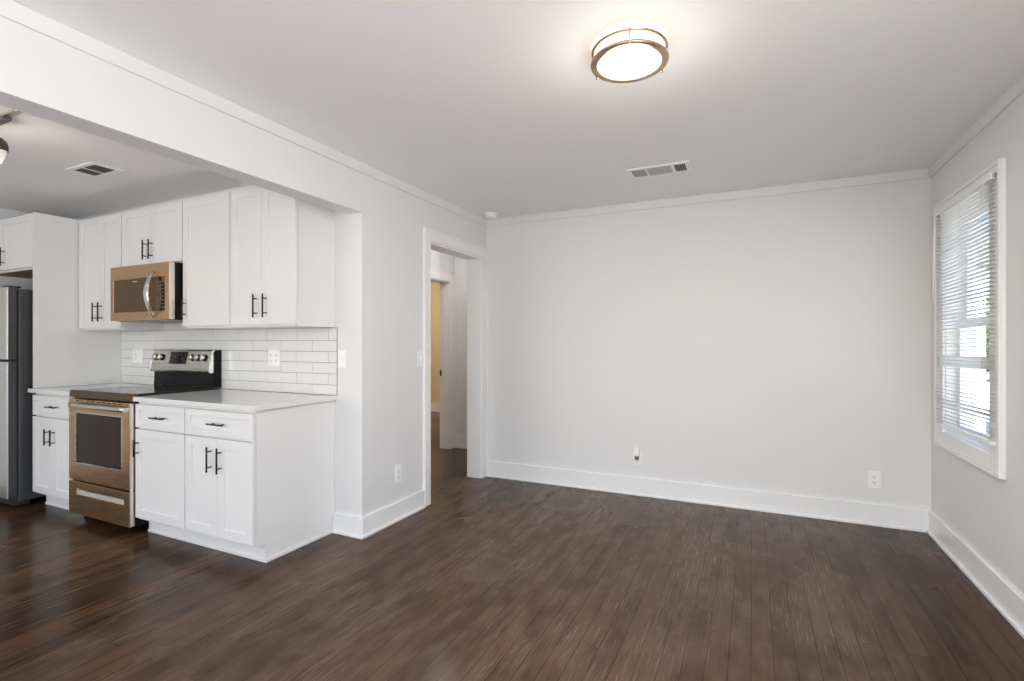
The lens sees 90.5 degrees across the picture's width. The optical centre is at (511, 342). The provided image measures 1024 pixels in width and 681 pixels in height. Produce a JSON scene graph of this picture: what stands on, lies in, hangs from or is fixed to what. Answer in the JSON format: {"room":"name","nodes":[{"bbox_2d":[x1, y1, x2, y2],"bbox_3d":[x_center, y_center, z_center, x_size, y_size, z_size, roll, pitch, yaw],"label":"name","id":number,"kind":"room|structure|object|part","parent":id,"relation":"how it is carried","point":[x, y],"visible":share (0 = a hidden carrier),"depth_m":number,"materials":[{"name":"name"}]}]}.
{"room":"empty living room","nodes":[
{"label":"empty living room","id":0,"kind":"room"},
{"bbox_2d":[0,208,32,289],"bbox_3d":[-5.331,0.049,2.672,0.120,2.440,5.120,0,0,25],"label":"wall","id":1,"kind":"structure","parent":0,"point":[25,283],"depth_m":4.48,"materials":[{"name":"white paint"}]},
{"bbox_2d":[76,185,345,513],"bbox_3d":[-2.640,0.049,4.163,3.464,2.440,0.120,0,0,25],"label":"wall","id":2,"kind":"structure","parent":0,"point":[340,218],"depth_m":3.39,"materials":[{"name":"white paint"}]},
{"bbox_2d":[0,213,32,278],"bbox_3d":[-3.978,-0.796,4.375,0.834,0.438,0.642,0,0,25],"label":"upper cabinet","id":3,"kind":"object","parent":2,"relation":"attached to","point":[16,233],"visible":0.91,"depth_m":4.07,"materials":[{"name":"white paint"}]},
{"bbox_3d":[-4.318,-0.800,4.230,0.332,0.414,0.020,0,0,25],"label":"door","id":4,"kind":"part","parent":3,"relation":"part of","materials":[{"name":"white paint"}]},
{"bbox_2d":[79,213,163,330],"bbox_3d":[-3.237,-0.559,4.181,0.616,0.911,0.357,0,0,25],"label":"upper cabinet","id":5,"kind":"object","parent":2,"relation":"attached to","point":[100,238],"visible":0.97,"depth_m":4.05,"materials":[{"name":"white paint"}]},
{"bbox_3d":[-3.426,-0.562,4.123,0.308,0.890,0.020,0,0,25],"label":"door","id":6,"kind":"part","parent":5,"relation":"part of","materials":[{"name":"white paint"}]},
{"bbox_3d":[-3.339,-0.244,4.052,0.010,0.150,0.036,0,0,25],"label":"handle","id":7,"kind":"part","parent":5,"relation":"part of","materials":[{"name":"black metal"}]},
{"bbox_3d":[-3.267,-0.244,4.018,0.010,0.150,0.036,0,0,25],"label":"handle","id":8,"kind":"part","parent":5,"relation":"part of","materials":[{"name":"black metal"}]},
{"bbox_3d":[-3.152,-0.562,3.993,0.292,0.890,0.020,0,0,25],"label":"door","id":9,"kind":"part","parent":5,"relation":"part of","materials":[{"name":"white paint"}]},
{"bbox_2d":[122,201,182,266],"bbox_3d":[-2.617,-0.792,3.887,0.752,0.445,0.357,0,0,25],"label":"upper cabinet","id":10,"kind":"object","parent":2,"relation":"attached to","point":[154,234],"visible":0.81,"depth_m":3.74,"materials":[{"name":"white paint"}]},
{"bbox_3d":[-2.843,-0.795,3.846,0.370,0.424,0.020,0,0,25],"label":"door","id":11,"kind":"part","parent":10,"relation":"part of","materials":[{"name":"white paint"}]},
{"bbox_3d":[-2.729,-0.689,3.762,0.010,0.145,0.036,0,0,25],"label":"handle","id":12,"kind":"part","parent":10,"relation":"part of","materials":[{"name":"black metal"}]},
{"bbox_2d":[111,262,182,322],"bbox_3d":[-2.633,-0.364,3.825,0.722,0.406,0.460,0,0,25],"label":"microwave","id":13,"kind":"object","parent":10,"relation":"attached to","point":[153,292],"visible":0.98,"depth_m":3.63,"materials":[{"name":"brown metal"}]},
{"bbox_3d":[-2.547,-0.344,3.564,0.056,0.327,0.061,0,0,25],"label":"handle","id":14,"kind":"part","parent":13,"relation":"part of","materials":[{"name":"silver metal"}]},
{"bbox_3d":[-2.478,-0.345,3.589,0.139,0.246,0.029,0,0,25],"label":"control panel","id":15,"kind":"part","parent":13,"relation":"part of","materials":[{"name":"brown metal"}]},
{"bbox_2d":[158,281,163,307],"bbox_3d":[-2.473,-0.341,3.570,0.068,0.189,0.002,0,0,25],"label":"control panel","id":16,"kind":"object","parent":13,"relation":"attached to","point":[160,283],"depth_m":3.57,"materials":[{"name":"brown"}]},
{"bbox_3d":[-2.372,-0.364,3.538,0.003,0.397,0.034,0,0,25],"label":"trim","id":17,"kind":"part","parent":13,"relation":"part of","materials":[{"name":"silver metal"}]},
{"bbox_3d":[-2.663,-0.689,3.731,0.010,0.145,0.036,0,0,25],"label":"handle","id":18,"kind":"part","parent":10,"relation":"part of","materials":[{"name":"black metal"}]},
{"bbox_3d":[-2.506,-0.795,3.687,0.370,0.424,0.020,0,0,25],"label":"door","id":19,"kind":"part","parent":10,"relation":"part of","materials":[{"name":"white paint"}]},
{"bbox_2d":[181,192,268,328],"bbox_3d":[-2.048,-0.559,3.617,0.505,0.911,0.357,0,0,25],"label":"upper cabinet","id":20,"kind":"object","parent":2,"relation":"attached to","point":[205,304],"visible":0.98,"depth_m":3.50,"materials":[{"name":"white paint"}]},
{"bbox_3d":[-2.308,-0.239,3.562,0.010,0.125,0.036,0,0,25],"label":"handle","id":21,"kind":"part","parent":20,"relation":"part of","materials":[{"name":"black metal"}]},
{"bbox_3d":[-2.105,-0.562,3.496,0.496,0.890,0.020,0,0,25],"label":"door","id":22,"kind":"part","parent":20,"relation":"part of","materials":[{"name":"white paint"}]},
{"bbox_2d":[121,323,336,394],"bbox_3d":[-2.307,0.096,3.934,2.513,0.514,0.008,0,0,25],"label":"tile backsplash","id":23,"kind":"structure","parent":2,"relation":"attached to","point":[308,356],"depth_m":3.74,"materials":[{"name":"white tile"}]},
{"bbox_2d":[132,349,142,362],"bbox_3d":[-3.217,0.114,4.351,0.150,0.118,0.018,0,0,25],"label":"wall outlet","id":24,"kind":"object","parent":23,"relation":"attached to","point":[137,354],"visible":1,"depth_m":4.35,"materials":[{"name":"white plastic"}]},
{"bbox_2d":[268,350,279,365],"bbox_3d":[-1.708,0.108,3.641,0.116,0.114,0.008,0,0,25],"label":"wall outlet","id":25,"kind":"object","parent":23,"relation":"attached to","point":[273,355],"visible":1,"depth_m":3.64,"materials":[{"name":"white plastic"}]},
{"bbox_2d":[230,186,334,327],"bbox_3d":[-1.543,-0.559,3.377,0.609,0.911,0.357,0,0,25],"label":"upper cabinet","id":26,"kind":"object","parent":2,"relation":"attached to","point":[282,247],"visible":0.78,"depth_m":3.25,"materials":[{"name":"white paint"}]},
{"bbox_3d":[-1.735,-0.562,3.321,0.300,0.890,0.020,0,0,25],"label":"door","id":27,"kind":"part","parent":26,"relation":"part of","materials":[{"name":"white paint"}]},
{"bbox_3d":[-1.650,-0.236,3.251,0.010,0.150,0.036,0,0,25],"label":"handle","id":28,"kind":"part","parent":26,"relation":"part of","materials":[{"name":"black metal"}]},
{"bbox_3d":[-1.570,-0.236,3.213,0.010,0.150,0.036,0,0,25],"label":"handle","id":29,"kind":"part","parent":26,"relation":"part of","materials":[{"name":"black metal"}]},
{"bbox_3d":[-1.463,-0.562,3.192,0.296,0.890,0.020,0,0,25],"label":"door","id":30,"kind":"part","parent":26,"relation":"part of","materials":[{"name":"white paint"}]},
{"bbox_2d":[338,350,346,367],"bbox_3d":[-1.133,0.106,3.372,0.074,0.118,0.018,0,0,25],"label":"light switch","id":31,"kind":"object","parent":2,"relation":"attached to","point":[342,354],"visible":1,"depth_m":3.37,"materials":[{"name":"white plastic"}]},
{"bbox_2d":[332,512,362,538],"bbox_3d":[-1.077,1.202,3.337,0.262,0.132,0.033,0,0,25],"label":"baseboard","id":32,"kind":"structure","parent":2,"relation":"attached to","point":[343,524],"depth_m":3.34,"materials":[{"name":"white paint"}]},
{"bbox_2d":[0,16,485,516],"bbox_3d":[-1.532,0.049,2.299,0.136,2.440,7.700,0,0,25],"label":"wall","id":33,"kind":"structure","parent":0,"point":[42,76],"depth_m":3.31,"materials":[{"name":"white paint"}]},
{"bbox_2d":[0,0,486,226],"bbox_3d":[-1.678,-1.139,1.817,0.014,0.066,6.704,0,0,25],"label":"trim","id":34,"kind":"structure","parent":33,"relation":"attached to","point":[11,10],"depth_m":2.28,"materials":[{"name":"white paint"}]},
{"bbox_2d":[360,490,425,538],"bbox_3d":[-0.823,1.202,3.597,0.033,0.132,0.687,0,0,25],"label":"baseboard","id":35,"kind":"structure","parent":33,"relation":"attached to","point":[372,523],"depth_m":3.54,"materials":[{"name":"white paint"}]},
{"bbox_2d":[395,464,401,482],"bbox_3d":[-0.815,0.941,3.643,0.008,0.118,0.072,0,0,25],"label":"wall outlet","id":36,"kind":"object","parent":33,"relation":"attached to","point":[398,469],"visible":1,"depth_m":3.64,"materials":[{"name":"white plastic"}]},
{"bbox_2d":[417,351,422,366],"bbox_3d":[-0.696,0.122,3.883,0.018,0.118,0.074,0,0,25],"label":"light switch","id":37,"kind":"object","parent":33,"relation":"attached to","point":[419,353],"visible":1,"depth_m":3.87,"materials":[{"name":"white plastic"}]},
{"bbox_2d":[423,227,487,505],"bbox_3d":[-0.521,0.189,4.406,0.166,2.160,1.032,0,0,25],"label":"door frame","id":38,"kind":"structure","parent":33,"relation":"in","point":[476,256],"depth_m":4.74,"materials":[{"name":"white paint"}]},
{"bbox_2d":[431,282,439,402],"bbox_3d":[-0.895,0.049,9.201,3.300,2.440,0.120,0,0,25],"label":"wall","id":39,"kind":"structure","parent":0,"point":[435,287],"depth_m":9.38,"materials":[{"name":"beige paint"}]},
{"bbox_2d":[431,402,439,411],"bbox_3d":[-0.928,1.186,9.132,3.300,0.165,0.033,0,0,25],"label":"baseboard","id":40,"kind":"structure","parent":39,"relation":"attached to","point":[435,407],"depth_m":9.36,"materials":[{"name":"white paint"}]},
{"bbox_2d":[431,250,454,273],"bbox_3d":[-1.305,0.049,5.024,0.130,2.440,2.580,0,0,25],"label":"wall","id":41,"kind":"structure","parent":0,"point":[443,262],"depth_m":5.91,"materials":[{"name":"white paint"}]},
{"bbox_2d":[431,269,456,448],"bbox_3d":[-0.956,0.223,5.732,0.160,2.092,0.999,0,0,25],"label":"door frame","id":42,"kind":"structure","parent":41,"relation":"in","point":[448,281],"depth_m":6.07,"materials":[{"name":"white paint"}]},
{"bbox_2d":[455,257,466,434],"bbox_3d":[-0.282,0.049,6.055,1.095,2.440,0.160,0,0,25],"label":"wall","id":43,"kind":"structure","parent":0,"point":[460,264],"depth_m":6.12,"materials":[{"name":"white paint"}]},
{"bbox_2d":[455,434,466,448],"bbox_3d":[-0.326,1.186,5.969,0.829,0.165,0.033,0,0,25],"label":"baseboard","id":44,"kind":"structure","parent":43,"relation":"attached to","point":[461,439],"depth_m":6.10,"materials":[{"name":"white paint"}]},
{"bbox_2d":[0,411,1023,680],"bbox_3d":[-1.258,1.329,3.624,7.823,0.120,10.570,0,0,25],"label":"floor","id":45,"kind":"structure","parent":0,"point":[495,579],"depth_m":2.50,"materials":[{"name":"brown wood"}]},
{"bbox_2d":[0,285,45,505],"bbox_3d":[-4.027,0.416,4.295,0.765,1.705,0.750,0,0,25],"label":"refrigerator","id":46,"kind":"object","parent":45,"relation":"on","point":[16,305],"visible":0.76,"depth_m":3.89,"materials":[{"name":"grey metal"}]},
{"bbox_3d":[-4.155,0.666,4.026,0.765,1.040,0.058,0,0,25],"label":"fridge door","id":47,"kind":"part","parent":46,"relation":"part of","materials":[{"name":"silver metal"}]},
{"bbox_3d":[-4.155,-0.147,4.026,0.765,0.548,0.058,0,0,25],"label":"freezer door","id":48,"kind":"part","parent":46,"relation":"part of","materials":[{"name":"silver metal"}]},
{"bbox_2d":[33,393,74,509],"bbox_3d":[-3.313,0.827,4.054,0.595,0.884,0.650,0,0,25],"label":"base cabinet","id":49,"kind":"object","parent":45,"relation":"on","point":[51,478],"visible":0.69,"depth_m":3.80,"materials":[{"name":"white paint"}]},
{"bbox_3d":[-3.568,0.857,3.865,0.293,0.581,0.020,0,0,25],"label":"door","id":50,"kind":"part","parent":49,"relation":"part of","materials":[{"name":"white paint"}]},
{"bbox_3d":[-3.487,0.707,3.796,0.010,0.120,0.036,0,0,25],"label":"handle","id":51,"kind":"part","parent":49,"relation":"part of","materials":[{"name":"black metal"}]},
{"bbox_3d":[-3.434,0.478,3.801,0.589,0.153,0.020,0,0,25],"label":"drawer","id":52,"kind":"part","parent":49,"relation":"part of","materials":[{"name":"white paint"}]},
{"bbox_3d":[-3.411,0.707,3.760,0.010,0.120,0.036,0,0,25],"label":"handle","id":53,"kind":"part","parent":49,"relation":"part of","materials":[{"name":"black metal"}]},
{"bbox_3d":[-3.300,0.857,3.738,0.293,0.581,0.020,0,0,25],"label":"door","id":54,"kind":"part","parent":49,"relation":"part of","materials":[{"name":"white paint"}]},
{"bbox_2d":[28,383,147,395],"bbox_3d":[-3.324,0.369,4.071,0.632,0.030,0.632,0,0,25],"label":"countertop","id":55,"kind":"structure","parent":49,"relation":"on","point":[65,390],"depth_m":3.93,"materials":[{"name":"white stone"}]},
{"bbox_2d":[33,212,121,387],"bbox_3d":[-3.581,-0.331,4.207,0.022,1.368,0.606,0,0,25],"label":"panel","id":56,"kind":"object","parent":55,"relation":"on","point":[64,354],"visible":0.76,"depth_m":4.08,"materials":[{"name":"white paint"}]},
{"bbox_2d":[68,349,220,531],"bbox_3d":[-2.711,0.660,3.742,0.754,1.217,0.677,0,0,25],"label":"range","id":57,"kind":"object","parent":45,"relation":"on","point":[102,427],"visible":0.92,"depth_m":3.51,"materials":[{"name":"brown metal"}]},
{"bbox_3d":[-2.833,0.668,3.472,0.579,0.366,0.006,0,0,25],"label":"window trim","id":58,"kind":"part","parent":57,"relation":"part of","materials":[{"name":"silver metal"}]},
{"bbox_3d":[-2.820,0.439,3.443,0.678,0.034,0.043,0,0,25],"label":"handle","id":59,"kind":"part","parent":57,"relation":"part of","materials":[{"name":"silver metal"}]},
{"bbox_3d":[-2.814,1.050,3.478,0.582,0.040,0.027,0,0,25],"label":"handle","id":60,"kind":"part","parent":57,"relation":"part of","materials":[{"name":"silver metal"}]},
{"bbox_3d":[-2.831,0.683,3.489,0.748,0.574,0.034,0,0,25],"label":"oven door","id":61,"kind":"part","parent":57,"relation":"part of","materials":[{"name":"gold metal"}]},
{"bbox_3d":[-2.831,1.095,3.489,0.748,0.230,0.034,0,0,25],"label":"drawer","id":62,"kind":"part","parent":57,"relation":"part of","materials":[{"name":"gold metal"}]},
{"bbox_3d":[-2.830,0.363,3.491,0.754,0.051,0.032,0,0,25],"label":"rail","id":63,"kind":"part","parent":57,"relation":"part of","materials":[{"name":"brown metal"}]},
{"bbox_3d":[-2.494,0.803,3.326,0.004,0.806,0.020,0,0,25],"label":"trim","id":64,"kind":"part","parent":57,"relation":"part of","materials":[{"name":"silver metal"}]},
{"bbox_2d":[74,384,212,395],"bbox_3d":[-2.713,0.345,3.738,0.752,0.015,0.561,0,0,25],"label":"cooktop","id":65,"kind":"object","parent":57,"relation":"in","point":[151,389],"depth_m":3.67,"materials":[{"name":"grey glass"}]},
{"bbox_3d":[-2.817,0.115,4.063,0.052,0.052,0.046,0,0,25],"label":"knob","id":66,"kind":"part","parent":57,"relation":"part of","materials":[{"name":"silver metal"}]},
{"bbox_3d":[-2.593,0.141,3.992,0.730,0.174,0.068,0,0,25],"label":"control panel","id":67,"kind":"part","parent":57,"relation":"part of","materials":[{"name":"silver metal"}]},
{"bbox_3d":[-2.469,0.115,3.898,0.052,0.052,0.046,0,0,25],"label":"knob","id":68,"kind":"part","parent":57,"relation":"part of","materials":[{"name":"silver metal"}]},
{"bbox_3d":[-2.406,0.115,3.868,0.052,0.052,0.046,0,0,25],"label":"knob","id":69,"kind":"part","parent":57,"relation":"part of","materials":[{"name":"silver metal"}]},
{"bbox_3d":[-2.338,0.115,3.836,0.052,0.052,0.046,0,0,25],"label":"knob","id":70,"kind":"part","parent":57,"relation":"part of","materials":[{"name":"silver metal"}]},
{"bbox_3d":[-2.267,0.141,3.822,0.006,0.179,0.045,0,0,25],"label":"panel","id":71,"kind":"part","parent":57,"relation":"part of","materials":[{"name":"silver metal"}]},
{"bbox_2d":[133,402,197,543],"bbox_3d":[-2.122,0.827,3.489,0.519,0.884,0.650,0,0,25],"label":"base cabinet","id":72,"kind":"object","parent":45,"relation":"on","point":[159,442],"visible":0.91,"depth_m":3.24,"materials":[{"name":"white paint"}]},
{"bbox_3d":[-2.452,0.686,3.305,0.010,0.105,0.036,0,0,25],"label":"handle","id":73,"kind":"part","parent":72,"relation":"part of","materials":[{"name":"black metal"}]},
{"bbox_3d":[-2.239,0.478,3.205,0.140,0.010,0.036,0,0,25],"label":"handle","id":74,"kind":"part","parent":72,"relation":"part of","materials":[{"name":"black metal"}]},
{"bbox_3d":[-2.243,0.478,3.236,0.512,0.153,0.020,0,0,25],"label":"drawer","id":75,"kind":"part","parent":72,"relation":"part of","materials":[{"name":"white paint"}]},
{"bbox_3d":[-2.243,0.857,3.236,0.512,0.581,0.020,0,0,25],"label":"door","id":76,"kind":"part","parent":72,"relation":"part of","materials":[{"name":"white paint"}]},
{"bbox_2d":[133,389,336,410],"bbox_3d":[-1.831,0.369,3.363,1.156,0.030,0.632,0,0,25],"label":"countertop","id":77,"kind":"structure","parent":72,"relation":"on","point":[243,400],"depth_m":3.22,"materials":[{"name":"white stone"}]},
{"bbox_2d":[185,400,334,562],"bbox_3d":[-1.605,0.827,3.244,0.622,0.884,0.650,0,0,25],"label":"base cabinet","id":78,"kind":"object","parent":45,"relation":"on","point":[260,485],"visible":0.98,"depth_m":3.03,"materials":[{"name":"white paint"}]},
{"bbox_3d":[-1.866,0.857,3.058,0.300,0.581,0.020,0,0,25],"label":"door","id":79,"kind":"part","parent":78,"relation":"part of","materials":[{"name":"white paint"}]},
{"bbox_3d":[-1.790,0.689,2.992,0.010,0.150,0.036,0,0,25],"label":"handle","id":80,"kind":"part","parent":78,"relation":"part of","materials":[{"name":"black metal"}]},
{"bbox_3d":[-1.729,0.478,2.963,0.140,0.010,0.036,0,0,25],"label":"handle","id":81,"kind":"part","parent":78,"relation":"part of","materials":[{"name":"black metal"}]},
{"bbox_3d":[-1.709,0.689,2.953,0.010,0.150,0.036,0,0,25],"label":"handle","id":82,"kind":"part","parent":78,"relation":"part of","materials":[{"name":"black metal"}]},
{"bbox_3d":[-1.729,0.478,2.993,0.603,0.153,0.020,0,0,25],"label":"drawer","id":83,"kind":"part","parent":78,"relation":"part of","materials":[{"name":"white paint"}]},
{"bbox_3d":[-1.592,0.857,2.928,0.300,0.581,0.020,0,0,25],"label":"door","id":84,"kind":"part","parent":78,"relation":"part of","materials":[{"name":"white paint"}]},
{"bbox_3d":[-1.319,0.827,3.140,0.018,0.884,0.592,0,0,25],"label":"panel","id":85,"kind":"part","parent":78,"relation":"part of","materials":[{"name":"white paint"}]},
{"bbox_2d":[0,0,1023,219],"bbox_3d":[-1.258,-1.232,3.624,7.823,0.120,10.570,0,0,25],"label":"ceiling","id":86,"kind":"structure","parent":0,"point":[480,107],"depth_m":2.36,"materials":[{"name":"white paint"}]},
{"bbox_2d":[0,138,8,163],"bbox_3d":[-2.496,-0.958,2.556,0.084,0.125,0.092,0,0,25],"label":"track light","id":87,"kind":"object","parent":86,"relation":"attached to","point":[4,149],"depth_m":2.65,"materials":[{"name":"white glass"}]},
{"bbox_3d":[-2.691,-0.974,2.648,0.079,0.090,0.080,0,0,25],"label":"lamp glass","id":88,"kind":"part","parent":87,"relation":"part of","materials":[{"name":"white glass"}]},
{"bbox_2d":[0,109,22,125],"bbox_3d":[-2.433,-1.112,2.526,0.224,0.056,0.092,0,0,25],"label":"track light","id":89,"kind":"object","parent":86,"relation":"attached to","point":[5,117],"depth_m":2.59,"materials":[{"name":"silver metal"}]},
{"bbox_2d":[65,162,123,177],"bbox_3d":[-2.824,-1.167,3.431,0.330,0.008,0.190,0,0,25],"label":"ceiling vent","id":90,"kind":"object","parent":86,"relation":"in","point":[92,169],"visible":1,"depth_m":3.42,"materials":[{"name":"white plastic"}]},
{"bbox_2d":[483,212,497,218],"bbox_3d":[-0.194,-1.152,4.613,0.132,0.038,0.132,0,0,25],"label":"smoke detector","id":91,"kind":"object","parent":86,"relation":"attached to","point":[489,215],"visible":1,"depth_m":4.57,"materials":[{"name":"white plastic"}]},
{"bbox_2d":[590,25,668,82],"bbox_3d":[0.462,-1.132,2.002,0.302,0.078,0.302,0,0,25],"label":"ceiling light","id":92,"kind":"object","parent":86,"relation":"attached to","point":[629,53],"visible":1,"depth_m":1.95,"materials":[{"name":"white glass"}]},
{"bbox_2d":[625,160,691,178],"bbox_3d":[0.996,-1.167,3.436,0.408,0.009,0.207,0,0,25],"label":"ceiling vent","id":93,"kind":"object","parent":86,"relation":"in","point":[683,166],"visible":1,"depth_m":3.42,"materials":[{"name":"white plastic"}]},
{"bbox_2d":[486,178,930,509],"bbox_3d":[1.369,0.049,4.148,3.523,2.440,0.120,0,0,25],"label":"wall","id":94,"kind":"structure","parent":0,"point":[781,343],"depth_m":3.92,"materials":[{"name":"white paint"}]},
{"bbox_2d":[633,451,641,465],"bbox_3d":[1.049,0.964,4.229,0.072,0.116,0.008,0,0,25],"label":"wall outlet","id":95,"kind":"object","parent":94,"relation":"attached to","point":[639,461],"visible":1,"depth_m":4.22,"materials":[{"name":"white plastic"}]},
{"bbox_2d":[634,447,639,459],"bbox_3d":[1.036,0.920,4.213,0.042,0.100,0.041,0,0,25],"label":"plug","id":96,"kind":"object","parent":95,"relation":"attached to","point":[636,449],"visible":1,"depth_m":4.20,"materials":[{"name":"white plastic"}]},
{"bbox_2d":[487,168,928,226],"bbox_3d":[1.278,-1.139,4.117,3.355,0.066,0.014,0,0,25],"label":"trim","id":97,"kind":"structure","parent":94,"relation":"attached to","point":[923,173],"depth_m":3.92,"materials":[{"name":"white paint"}]},
{"bbox_2d":[487,460,930,532],"bbox_3d":[1.283,1.194,4.104,3.362,0.148,0.033,0,0,25],"label":"baseboard","id":98,"kind":"structure","parent":94,"relation":"attached to","point":[887,516],"depth_m":3.92,"materials":[{"name":"white paint"}]},
{"bbox_2d":[868,471,880,488],"bbox_3d":[2.522,0.953,3.530,0.074,0.118,0.008,0,0,25],"label":"wall outlet","id":99,"kind":"object","parent":94,"relation":"attached to","point":[874,477],"visible":1,"depth_m":3.53,"materials":[{"name":"white plastic"}]},
{"bbox_2d":[931,92,1023,596],"bbox_3d":[1.436,0.049,0.340,0.140,2.440,6.704,0,0,25],"label":"wall","id":100,"kind":"structure","parent":0,"point":[986,511],"depth_m":2.45,"materials":[{"name":"white paint"}]},
{"bbox_2d":[934,157,1005,479],"bbox_3d":[2.586,-0.115,2.797,0.168,1.522,0.952,0,0,25],"label":"window","id":101,"kind":"structure","parent":100,"relation":"in","point":[991,459],"depth_m":2.83,"materials":[{"name":"white paint"}]},
{"bbox_2d":[932,172,996,445],"bbox_3d":[2.486,-0.150,2.815,0.044,1.334,0.832,0,0,25],"label":"window blind","id":102,"kind":"object","parent":101,"relation":"attached to","point":[980,192],"visible":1,"depth_m":2.76,"materials":[{"name":"white plastic"}]},
{"bbox_3d":[2.608,-0.136,3.086,0.002,1.304,0.002,0,0,25],"label":"ladder cord","id":103,"kind":"part","parent":102,"relation":"part of","materials":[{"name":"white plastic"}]},
{"bbox_3d":[2.481,-0.136,2.818,0.002,1.304,0.002,0,0,25],"label":"ladder cord","id":104,"kind":"part","parent":102,"relation":"part of","materials":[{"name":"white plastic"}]},
{"bbox_3d":[2.493,0.495,2.812,0.024,0.038,0.813,0,0,25],"label":"rail","id":105,"kind":"part","parent":102,"relation":"part of","materials":[{"name":"white plastic"}]},
{"bbox_3d":[2.594,0.203,2.793,0.030,0.679,0.672,0,0,25],"label":"sash","id":106,"kind":"part","parent":101,"relation":"part of","materials":[{"name":"white paint"}]},
{"bbox_3d":[2.625,-0.446,2.778,0.030,0.699,0.672,0,0,25],"label":"sash","id":107,"kind":"part","parent":101,"relation":"part of","materials":[{"name":"white paint"}]},
{"bbox_2d":[926,511,1023,638],"bbox_3d":[1.354,1.194,0.370,0.033,0.148,6.688,0,0,25],"label":"baseboard","id":108,"kind":"structure","parent":100,"relation":"attached to","point":[1004,597],"depth_m":2.60,"materials":[{"name":"white paint"}]},
{"bbox_2d":[929,75,1023,177],"bbox_3d":[1.366,-1.139,0.373,0.014,0.066,6.704,0,0,25],"label":"trim","id":109,"kind":"structure","parent":100,"relation":"attached to","point":[1017,88],"depth_m":2.62,"materials":[{"name":"white paint"}]},
{"label":"outside","id":110,"kind":"structure","parent":0,"visible":0},
{"bbox_2d":[986,374,988,434],"bbox_3d":[18.451,1.869,5.162,26.477,0.100,60.000,0,0,25],"label":"ground","id":111,"kind":"structure","parent":110,"point":[987,375],"depth_m":15.98,"materials":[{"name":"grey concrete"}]},
{"bbox_2d":[976,238,988,433],"bbox_3d":[7.384,-0.206,9.857,2.300,4.050,3.400,0,0,25],"label":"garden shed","id":112,"kind":"object","parent":111,"relation":"on","point":[978,353],"visible":0.15,"depth_m":8.10,"materials":[{"name":"white"}]},
{"bbox_2d":[986,297,988,381],"bbox_3d":[9.967,0.194,9.215,2.611,3.253,2.487,0,0,25],"label":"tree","id":113,"kind":"object","parent":111,"relation":"on","point":[987,327],"visible":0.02,"depth_m":9.58,"materials":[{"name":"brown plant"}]}
]}

